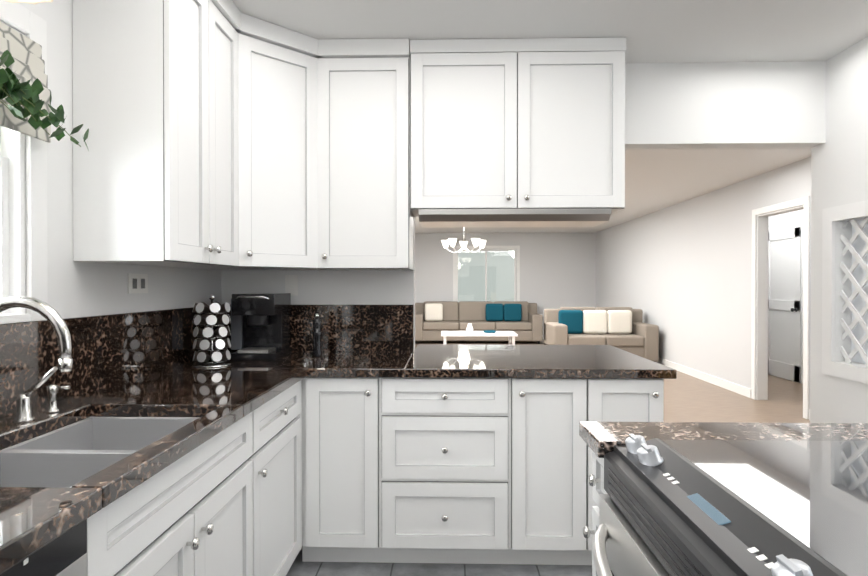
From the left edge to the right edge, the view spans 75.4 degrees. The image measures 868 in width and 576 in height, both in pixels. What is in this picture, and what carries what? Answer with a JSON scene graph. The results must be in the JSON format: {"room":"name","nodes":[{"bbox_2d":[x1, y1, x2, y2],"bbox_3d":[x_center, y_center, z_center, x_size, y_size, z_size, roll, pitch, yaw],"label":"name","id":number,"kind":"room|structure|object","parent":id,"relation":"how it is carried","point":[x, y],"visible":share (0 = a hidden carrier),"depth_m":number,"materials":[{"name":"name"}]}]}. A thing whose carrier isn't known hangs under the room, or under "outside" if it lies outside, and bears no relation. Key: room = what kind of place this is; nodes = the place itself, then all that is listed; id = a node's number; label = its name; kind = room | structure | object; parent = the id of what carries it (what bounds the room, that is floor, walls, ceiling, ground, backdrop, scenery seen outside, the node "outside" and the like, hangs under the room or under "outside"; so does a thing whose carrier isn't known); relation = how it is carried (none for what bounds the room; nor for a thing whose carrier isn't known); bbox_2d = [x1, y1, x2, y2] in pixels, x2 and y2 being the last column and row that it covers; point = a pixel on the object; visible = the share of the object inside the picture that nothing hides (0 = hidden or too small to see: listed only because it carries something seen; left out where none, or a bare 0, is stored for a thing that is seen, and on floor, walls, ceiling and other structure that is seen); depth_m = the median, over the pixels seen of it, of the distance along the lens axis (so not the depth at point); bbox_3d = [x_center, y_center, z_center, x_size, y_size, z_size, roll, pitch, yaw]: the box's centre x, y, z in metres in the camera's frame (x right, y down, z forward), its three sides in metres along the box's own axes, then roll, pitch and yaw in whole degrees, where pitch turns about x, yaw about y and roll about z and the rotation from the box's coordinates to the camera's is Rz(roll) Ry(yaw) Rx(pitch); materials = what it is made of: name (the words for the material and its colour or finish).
{"room":"kitchen","nodes":[
{"label":"kitchen","id":0,"kind":"room"},
{"bbox_2d":[0,0,221,317],"bbox_3d":[-1.301,0.029,1.009,0.120,2.490,4.490,0,0,1],"label":"wall","id":1,"kind":"structure","parent":0,"point":[78,289],"depth_m":1.88,"materials":[{"name":"white paint"}]},
{"bbox_2d":[0,0,47,323],"bbox_3d":[-1.276,-0.362,1.331,0.148,0.930,0.840,0,0,1],"label":"kitchen window","id":2,"kind":"structure","parent":1,"relation":"in","point":[29,24],"depth_m":1.67,"materials":[{"name":"white paint"}]},
{"bbox_2d":[0,22,50,142],"bbox_3d":[-1.197,-0.589,1.316,0.036,0.297,0.795,0,0,1],"label":"shade valance","id":3,"kind":"object","parent":2,"relation":"attached to","point":[26,54],"visible":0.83,"depth_m":1.62,"materials":[{"name":"fabric"}]},
{"bbox_2d":[0,306,227,417],"bbox_3d":[-1.218,0.252,1.398,0.022,0.300,3.469,0,0,1],"label":"backsplash","id":4,"kind":"structure","parent":1,"relation":"attached to","point":[109,349],"depth_m":1.97,"materials":[{"name":"black stone"}]},
{"bbox_2d":[127,273,147,293],"bbox_3d":[-1.203,-0.018,2.282,0.008,0.080,0.140,0,0,1],"label":"electrical outlet","id":5,"kind":"object","parent":1,"relation":"attached to","point":[137,283],"visible":1,"depth_m":2.27,"materials":[{"name":"white plastic"}]},
{"bbox_2d":[72,0,247,269],"bbox_3d":[-1.022,-0.657,2.222,0.371,1.128,0.677,0,0,1],"label":"upper cabinet","id":6,"kind":"object","parent":1,"relation":"attached to","point":[225,135],"depth_m":1.89,"materials":[{"name":"white paint"}]},
{"bbox_2d":[244,14,327,269],"bbox_3d":[-0.857,-0.660,2.783,0.673,1.128,0.670,0,0,1],"label":"upper cabinet","id":7,"kind":"object","parent":1,"relation":"attached to","point":[286,70],"depth_m":2.67,"materials":[{"name":"white paint"}]},
{"bbox_2d":[221,216,414,350],"bbox_3d":[-0.647,0.017,3.178,1.075,2.490,0.120,0,0,1],"label":"wall","id":8,"kind":"structure","parent":0,"point":[356,287],"depth_m":3.12,"materials":[{"name":"white paint"}]},
{"bbox_2d":[285,275,297,295],"bbox_3d":[-0.791,-0.015,3.118,0.070,0.115,0.006,0,0,1],"label":"electrical outlet","id":9,"kind":"object","parent":8,"relation":"attached to","point":[291,284],"visible":0.79,"depth_m":3.12,"materials":[{"name":"white plastic"}]},
{"bbox_2d":[228,304,413,352],"bbox_3d":[-0.634,0.242,3.108,1.043,0.300,0.020,0,0,1],"label":"backsplash","id":10,"kind":"structure","parent":8,"relation":"attached to","point":[344,328],"depth_m":3.09,"materials":[{"name":"black stone"}]},
{"bbox_2d":[328,38,412,269],"bbox_3d":[-0.373,-0.661,2.920,0.511,1.128,0.370,0,0,1],"label":"upper cabinet","id":11,"kind":"object","parent":8,"relation":"attached to","point":[370,216],"depth_m":2.79,"materials":[{"name":"white paint"}]},
{"bbox_2d":[410,37,625,227],"bbox_3d":[0.414,-0.778,2.905,1.058,0.893,0.358,0,0,1],"label":"upper cabinet","id":12,"kind":"object","parent":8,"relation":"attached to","point":[530,132],"visible":1,"depth_m":2.76,"materials":[{"name":"white paint"}]},
{"bbox_2d":[415,233,595,334],"bbox_3d":[1.417,-0.043,13.158,4.930,2.490,0.120,0,0,1],"label":"wall","id":13,"kind":"structure","parent":0,"point":[557,270],"depth_m":13.07,"materials":[{"name":"white paint"}]},
{"bbox_2d":[453,246,519,301],"bbox_3d":[1.222,-0.218,13.132,1.560,1.540,0.120,0,0,1],"label":"living room window","id":14,"kind":"structure","parent":13,"relation":"in","point":[516,249],"depth_m":13.14,"materials":[{"name":"white paint"}]},
{"bbox_2d":[286,340,809,575],"bbox_3d":[1.872,1.275,5.952,6.210,0.060,14.520,0,0,1],"label":"floor","id":15,"kind":"structure","parent":0,"point":[688,398],"depth_m":5.49,"materials":[{"name":"brown wood"}]},
{"bbox_2d":[0,519,86,575],"bbox_3d":[-0.883,0.843,0.721,0.630,0.866,0.594,0,0,1],"label":"dishwasher","id":16,"kind":"object","parent":15,"relation":"on","point":[65,554],"visible":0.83,"depth_m":0.94,"materials":[{"name":"black plastic"}]},
{"bbox_2d":[87,452,263,575],"bbox_3d":[-0.922,0.929,1.494,0.608,0.685,0.941,0,0,1],"label":"base cabinet","id":17,"kind":"object","parent":15,"relation":"on","point":[227,501],"depth_m":1.41,"materials":[{"name":"white paint"}]},
{"bbox_2d":[56,380,301,575],"bbox_3d":[-0.905,0.833,2.175,0.608,0.870,0.688,0,0,1],"label":"base cabinet","id":18,"kind":"object","parent":15,"relation":"on","point":[274,428],"depth_m":2.16,"materials":[{"name":"white paint"}]},
{"bbox_2d":[0,352,331,574],"bbox_3d":[-0.894,0.382,1.380,0.630,0.040,3.448,0,0,1],"label":"countertop","id":19,"kind":"structure","parent":18,"relation":"on","point":[216,400],"depth_m":1.58,"materials":[{"name":"black stone"}]},
{"bbox_2d":[13,366,57,422],"bbox_3d":[-1.077,0.287,1.520,0.117,0.150,0.048,0,0,1],"label":"handle","id":20,"kind":"object","parent":19,"relation":"on","point":[23,409],"visible":1,"depth_m":1.51,"materials":[{"name":"silver metal"}]},
{"bbox_2d":[0,296,72,371],"bbox_3d":[-1.020,0.191,1.368,0.278,0.344,0.066,0,0,1],"label":"faucet","id":21,"kind":"object","parent":19,"relation":"on","point":[51,315],"visible":1,"depth_m":1.35,"materials":[{"name":"silver metal"}]},
{"bbox_2d":[45,384,69,412],"bbox_3d":[-1.093,0.321,1.631,0.068,0.080,0.036,0,0,1],"label":"soap dispenser","id":22,"kind":"object","parent":19,"relation":"on","point":[51,391],"visible":1,"depth_m":1.62,"materials":[{"name":"silver metal"}]},
{"bbox_2d":[0,418,197,487],"bbox_3d":[-0.866,0.493,1.385,0.404,0.179,0.696,0,0,1],"label":"sink","id":23,"kind":"object","parent":19,"relation":"in","point":[69,456],"visible":0.17,"depth_m":1.39,"materials":[{"name":"silver metal"}]},
{"bbox_2d":[192,295,231,367],"bbox_3d":[-1.020,0.193,2.579,0.170,0.325,0.170,0,0,1],"label":"carousel","id":24,"kind":"object","parent":19,"relation":"on","point":[202,357],"visible":1,"depth_m":2.53,"materials":[{"name":"silver metal"}]},
{"bbox_2d":[230,293,291,360],"bbox_3d":[-0.910,0.191,2.875,0.275,0.325,0.321,0,0,1],"label":"coffee maker","id":25,"kind":"object","parent":19,"relation":"on","point":[260,326],"visible":1,"depth_m":2.88,"materials":[{"name":"black plastic"}]},
{"bbox_2d":[312,314,321,356],"bbox_3d":[-0.607,0.243,2.909,0.051,0.220,0.052,0,0,1],"label":"pepper mill","id":26,"kind":"object","parent":19,"relation":"on","point":[316,349],"visible":1,"depth_m":2.89,"materials":[{"name":"black"}]},
{"bbox_2d":[302,377,381,562],"bbox_3d":[-0.419,0.829,2.811,0.368,0.870,0.608,0,0,1],"label":"base cabinet","id":27,"kind":"object","parent":15,"relation":"on","point":[342,416],"depth_m":2.52,"materials":[{"name":"white paint"}]},
{"bbox_2d":[382,377,529,563],"bbox_3d":[0.055,0.829,2.799,0.716,0.870,0.608,0,0,1],"label":"base cabinet","id":28,"kind":"object","parent":15,"relation":"on","point":[455,470],"depth_m":2.50,"materials":[{"name":"white paint"}]},
{"bbox_2d":[312,344,676,378],"bbox_3d":[0.266,0.373,2.968,1.608,0.040,1.019,0,0,1],"label":"countertop","id":29,"kind":"structure","parent":28,"relation":"on","point":[427,360],"depth_m":2.64,"materials":[{"name":"black stone"}]},
{"bbox_2d":[415,301,542,343],"bbox_3d":[0.947,0.756,12.555,2.800,0.900,0.980,0,0,1],"label":"sofa","id":30,"kind":"object","parent":15,"relation":"on","point":[523,320],"visible":0.94,"depth_m":12.39,"materials":[{"name":"beige fabric"}]},
{"bbox_2d":[441,323,517,344],"bbox_3d":[0.777,0.922,9.869,1.300,0.600,0.700,0,0,1],"label":"coffee table","id":31,"kind":"object","parent":15,"relation":"on","point":[469,332],"visible":0.69,"depth_m":9.66,"materials":[{"name":"white wood"}]},
{"bbox_2d":[530,378,605,564],"bbox_3d":[0.547,0.829,2.786,0.404,0.870,0.608,0,0,1],"label":"base cabinet","id":32,"kind":"object","parent":15,"relation":"on","point":[561,501],"depth_m":2.49,"materials":[{"name":"white paint"}]},
{"bbox_2d":[583,451,607,575],"bbox_3d":[0.763,0.842,0.556,0.790,0.870,1.880,0,0,1],"label":"base cabinet","id":33,"kind":"object","parent":15,"relation":"on","point":[596,479],"visible":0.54,"depth_m":1.46,"materials":[{"name":"white paint"}]},
{"bbox_2d":[579,422,867,457],"bbox_3d":[0.773,0.387,0.563,0.810,0.040,1.900,0,0,1],"label":"countertop","id":34,"kind":"structure","parent":33,"relation":"on","point":[601,439],"depth_m":1.42,"materials":[{"name":"brown stone"}]},
{"bbox_2d":[544,307,658,361],"bbox_3d":[2.740,0.775,9.358,1.650,0.900,0.980,0,0,1],"label":"sofa","id":35,"kind":"object","parent":15,"relation":"on","point":[627,329],"visible":0.67,"depth_m":9.21,"materials":[{"name":"beige fabric"}]},
{"bbox_2d":[606,379,663,421],"bbox_3d":[0.824,0.829,2.779,0.402,0.870,0.608,0,0,1],"label":"base cabinet","id":36,"kind":"object","parent":15,"relation":"on","point":[627,400],"depth_m":2.48,"materials":[{"name":"white paint"}]},
{"bbox_2d":[592,433,867,575],"bbox_3d":[0.686,0.805,0.938,0.768,0.939,0.756,0,0,1],"label":"range","id":37,"kind":"object","parent":15,"relation":"on","point":[728,508],"visible":1,"depth_m":1.00,"materials":[{"name":"black glass"}]},
{"bbox_2d":[232,0,867,232],"bbox_3d":[1.872,-1.270,5.937,6.210,0.050,14.520,0,0,1],"label":"ceiling","id":38,"kind":"structure","parent":0,"point":[682,31],"depth_m":2.67,"materials":[{"name":"white paint"}]},
{"bbox_2d":[4,0,52,4],"bbox_3d":[-0.907,-0.928,1.149,0.242,0.574,0.242,0,0,1],"label":"pendant lamp","id":39,"kind":"object","parent":38,"relation":"hanging from","point":[34,2],"visible":1,"depth_m":1.26,"materials":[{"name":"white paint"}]},
{"bbox_2d":[0,50,88,150],"bbox_3d":[-1.095,-0.817,1.398,0.139,0.796,0.688,0,0,1],"label":"ivy plant","id":40,"kind":"object","parent":38,"relation":"hanging from","point":[17,92],"visible":1,"depth_m":1.51,"materials":[{"name":"green plant"}]},
{"bbox_2d":[441,238,485,252],"bbox_3d":[0.531,-0.946,9.946,0.803,0.644,0.774,0,0,1],"label":"chandelier","id":41,"kind":"object","parent":38,"relation":"hanging from","point":[463,244],"visible":0.92,"depth_m":9.94,"materials":[{"name":"white glass"}]},
{"bbox_2d":[596,157,810,408],"bbox_3d":[3.694,-0.013,8.143,0.120,2.490,10.030,0,0,1],"label":"wall","id":42,"kind":"structure","parent":0,"point":[679,275],"depth_m":7.62,"materials":[{"name":"white paint"}]},
{"bbox_2d":[656,357,750,397],"bbox_3d":[3.665,1.173,9.692,0.015,0.100,6.709,0,0,1],"label":"baseboard","id":43,"kind":"structure","parent":42,"relation":"attached to","point":[734,387],"depth_m":7.33,"materials":[{"name":"white paint"}]},
{"bbox_2d":[751,196,809,418],"bbox_3d":[3.626,0.186,5.815,0.135,2.120,0.990,0,0,1],"label":"door frame","id":44,"kind":"structure","parent":42,"relation":"attached to","point":[759,364],"depth_m":6.22,"materials":[{"name":"white paint"}]},
{"bbox_2d":[625,61,825,148],"bbox_3d":[1.007,-1.008,3.130,2.235,0.440,0.120,0,0,1],"label":"header beam","id":45,"kind":"structure","parent":0,"point":[731,105],"depth_m":3.06,"materials":[{"name":"white paint"}]},
{"bbox_2d":[768,209,803,381],"bbox_3d":[4.813,-0.006,6.909,0.120,2.490,5.000,0,0,1],"label":"wall","id":46,"kind":"structure","parent":0,"point":[787,218],"depth_m":7.58,"materials":[{"name":"white paint"}]},
{"bbox_2d":[768,221,803,383],"bbox_3d":[4.724,0.185,7.673,0.094,2.100,0.960,0,0,1],"label":"hall door","id":47,"kind":"structure","parent":46,"relation":"in","point":[785,294],"depth_m":7.57,"materials":[{"name":"white paint"}]},
{"bbox_2d":[810,37,867,422],"bbox_3d":[3.205,0.019,2.739,2.180,2.490,0.800,0,0,1],"label":"wall block","id":48,"kind":"object","parent":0,"point":[839,167],"visible":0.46,"depth_m":2.96,"materials":[{"name":"white paint"}]},
{"bbox_2d":[822,200,867,383],"bbox_3d":[2.156,0.019,2.766,0.117,0.890,0.550,0,0,1],"label":"lattice panel","id":49,"kind":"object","parent":48,"relation":"attached to","point":[856,303],"depth_m":2.92,"materials":[{"name":"white wood"}]},
{"label":"outside","id":50,"kind":"structure","parent":0,"visible":0},
{"bbox_2d":[458,251,513,302],"bbox_3d":[-1.755,0.301,10.581,24.000,5.849,33.200,0,0,1],"label":"trees","id":51,"kind":"object","parent":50,"point":[471,285],"depth_m":16.11,"materials":[{"name":"plant"}]}
]}

